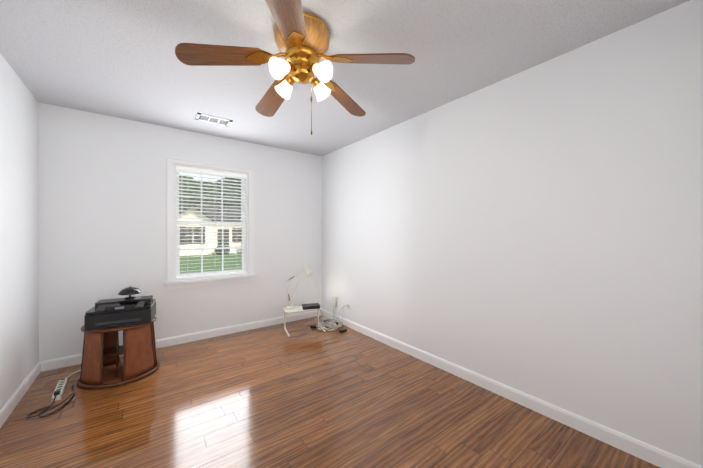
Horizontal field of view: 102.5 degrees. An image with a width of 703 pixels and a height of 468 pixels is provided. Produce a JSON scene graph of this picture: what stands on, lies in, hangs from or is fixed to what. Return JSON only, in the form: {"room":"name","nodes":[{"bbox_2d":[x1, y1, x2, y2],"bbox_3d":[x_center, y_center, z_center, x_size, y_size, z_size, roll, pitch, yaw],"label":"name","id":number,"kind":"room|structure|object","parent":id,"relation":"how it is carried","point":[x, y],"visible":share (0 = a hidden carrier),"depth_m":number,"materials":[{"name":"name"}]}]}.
{"room":"empty bedroom","nodes":[
{"label":"empty bedroom","id":0,"kind":"room"},
{"bbox_2d":[0,53,38,409],"bbox_3d":[-1.545,0.032,0.712,0.150,2.440,4.795,0,0,-37],"label":"wall","id":1,"kind":"structure","parent":0,"point":[19,236],"depth_m":2.12,"materials":[{"name":"white paint"}]},
{"bbox_2d":[0,362,40,427],"bbox_3d":[-1.479,1.206,0.763,0.014,0.092,4.466,0,0,-37],"label":"baseboard","id":2,"kind":"structure","parent":1,"relation":"attached to","point":[9,406],"depth_m":2.09,"materials":[{"name":"white wood"}]},
{"bbox_2d":[38,102,321,361],"bbox_3d":[-1.688,0.028,3.507,2.975,2.440,0.150,0,0,-37],"label":"wall","id":3,"kind":"structure","parent":0,"point":[102,207],"depth_m":3.00,"materials":[{"name":"white paint"}]},
{"bbox_2d":[40,310,321,371],"bbox_3d":[-1.639,1.202,3.443,2.975,0.092,0.014,0,0,-37],"label":"baseboard","id":4,"kind":"structure","parent":3,"relation":"attached to","point":[57,363],"depth_m":3.34,"materials":[{"name":"white wood"}]},
{"bbox_2d":[164,156,256,289],"bbox_3d":[-1.690,-0.121,3.448,1.002,1.476,0.180,0,0,-37],"label":"window","id":5,"kind":"structure","parent":3,"relation":"in","point":[176,279],"depth_m":3.41,"materials":[{"name":"white plastic"}]},
{"bbox_2d":[0,315,659,467],"bbox_3d":[-0.295,1.300,1.651,3.275,0.100,4.795,0,0,-37],"label":"floor","id":6,"kind":"structure","parent":0,"point":[304,395],"depth_m":1.92,"materials":[{"name":"laminate"}]},
{"bbox_2d":[26,356,122,417],"bbox_3d":[-2.239,1.220,2.382,0.512,0.056,0.910,0,0,-37],"label":"cord","id":7,"kind":"object","parent":6,"relation":"on","point":[59,390],"visible":0.92,"depth_m":2.13,"materials":[{"name":"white plastic"}]},
{"bbox_2d":[77,317,159,388],"bbox_3d":[-2.053,1.014,2.510,0.575,0.469,0.495,0,0,-25],"label":"wooden stand","id":8,"kind":"object","parent":6,"relation":"on","point":[102,366],"visible":0.94,"depth_m":2.40,"materials":[{"name":"wood"}]},
{"bbox_2d":[84,295,155,330],"bbox_3d":[-2.024,0.687,2.499,0.445,0.183,0.378,0,0,-28],"label":"printer","id":9,"kind":"object","parent":8,"relation":"on","point":[109,313],"visible":1,"depth_m":2.41,"materials":[{"name":"black plastic"}]},
{"bbox_2d":[118,287,140,298],"bbox_3d":[-2.047,0.537,2.607,0.170,0.116,0.170,0,0,-37],"label":"dome lamp","id":10,"kind":"object","parent":9,"relation":"on","point":[129,291],"visible":1,"depth_m":2.57,"materials":[{"name":"black plastic"}]},
{"bbox_2d":[283,306,325,336],"bbox_3d":[-0.623,1.116,3.685,0.480,0.262,0.412,0,0,-22],"label":"side table","id":11,"kind":"object","parent":6,"relation":"on","point":[296,309],"visible":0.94,"depth_m":3.68,"materials":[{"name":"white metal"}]},
{"bbox_2d":[285,266,312,308],"bbox_3d":[-0.698,0.708,3.787,0.371,0.553,0.119,0,0,-16],"label":"desk lamp","id":12,"kind":"object","parent":11,"relation":"on","point":[308,271],"visible":1,"depth_m":3.75,"materials":[{"name":"white metal"}]},
{"bbox_2d":[302,303,319,309],"bbox_3d":[-0.542,0.964,3.761,0.225,0.041,0.152,0,0,-16],"label":"box","id":13,"kind":"object","parent":11,"relation":"on","point":[311,306],"visible":1,"depth_m":3.71,"materials":[{"name":"black plastic"}]},
{"bbox_2d":[303,265,348,332],"bbox_3d":[-0.385,0.835,3.845,0.468,0.822,0.780,0,0,-37],"label":"cord","id":14,"kind":"object","parent":6,"relation":"on","point":[326,322],"visible":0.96,"depth_m":3.77,"materials":[{"name":"white plastic"}]},
{"bbox_2d":[0,0,689,155],"bbox_3d":[-0.295,-1.240,1.647,3.275,0.100,4.795,0,0,-37],"label":"ceiling","id":15,"kind":"structure","parent":0,"point":[116,58],"depth_m":1.85,"materials":[{"name":"white paint"}]},
{"bbox_2d":[195,113,232,125],"bbox_3d":[-1.434,-1.188,2.940,0.325,0.011,0.185,0,0,-37],"label":"ceiling vent","id":16,"kind":"object","parent":15,"relation":"in","point":[212,119],"visible":1,"depth_m":2.93,"materials":[{"name":"white metal"}]},
{"bbox_2d":[175,0,414,134],"bbox_3d":[-0.321,-0.881,1.691,1.236,0.616,1.190,0,0,-37],"label":"ceiling fan","id":17,"kind":"object","parent":15,"relation":"hanging from","point":[302,38],"visible":1,"depth_m":1.55,"materials":[{"name":"brown wood"}]},
{"bbox_2d":[322,0,702,466],"bbox_3d":[0.955,0.029,2.587,0.150,2.440,4.795,0,0,-37],"label":"wall","id":18,"kind":"structure","parent":0,"point":[536,231],"depth_m":1.89,"materials":[{"name":"white paint"}]},
{"bbox_2d":[322,309,702,467],"bbox_3d":[0.889,1.203,2.539,0.014,0.092,4.466,0,0,-37],"label":"baseboard","id":19,"kind":"structure","parent":18,"relation":"attached to","point":[653,455],"depth_m":1.94,"materials":[{"name":"white wood"}]},
{"label":"outside","id":20,"kind":"structure","parent":0,"visible":0},
{"bbox_2d":[179,176,241,273],"bbox_3d":[-19.554,-3.693,28.178,120.000,10.913,60.000,0,0,-37],"label":"outside view","id":21,"kind":"structure","parent":20,"point":[227,252],"depth_m":22.57,"materials":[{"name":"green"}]}
]}

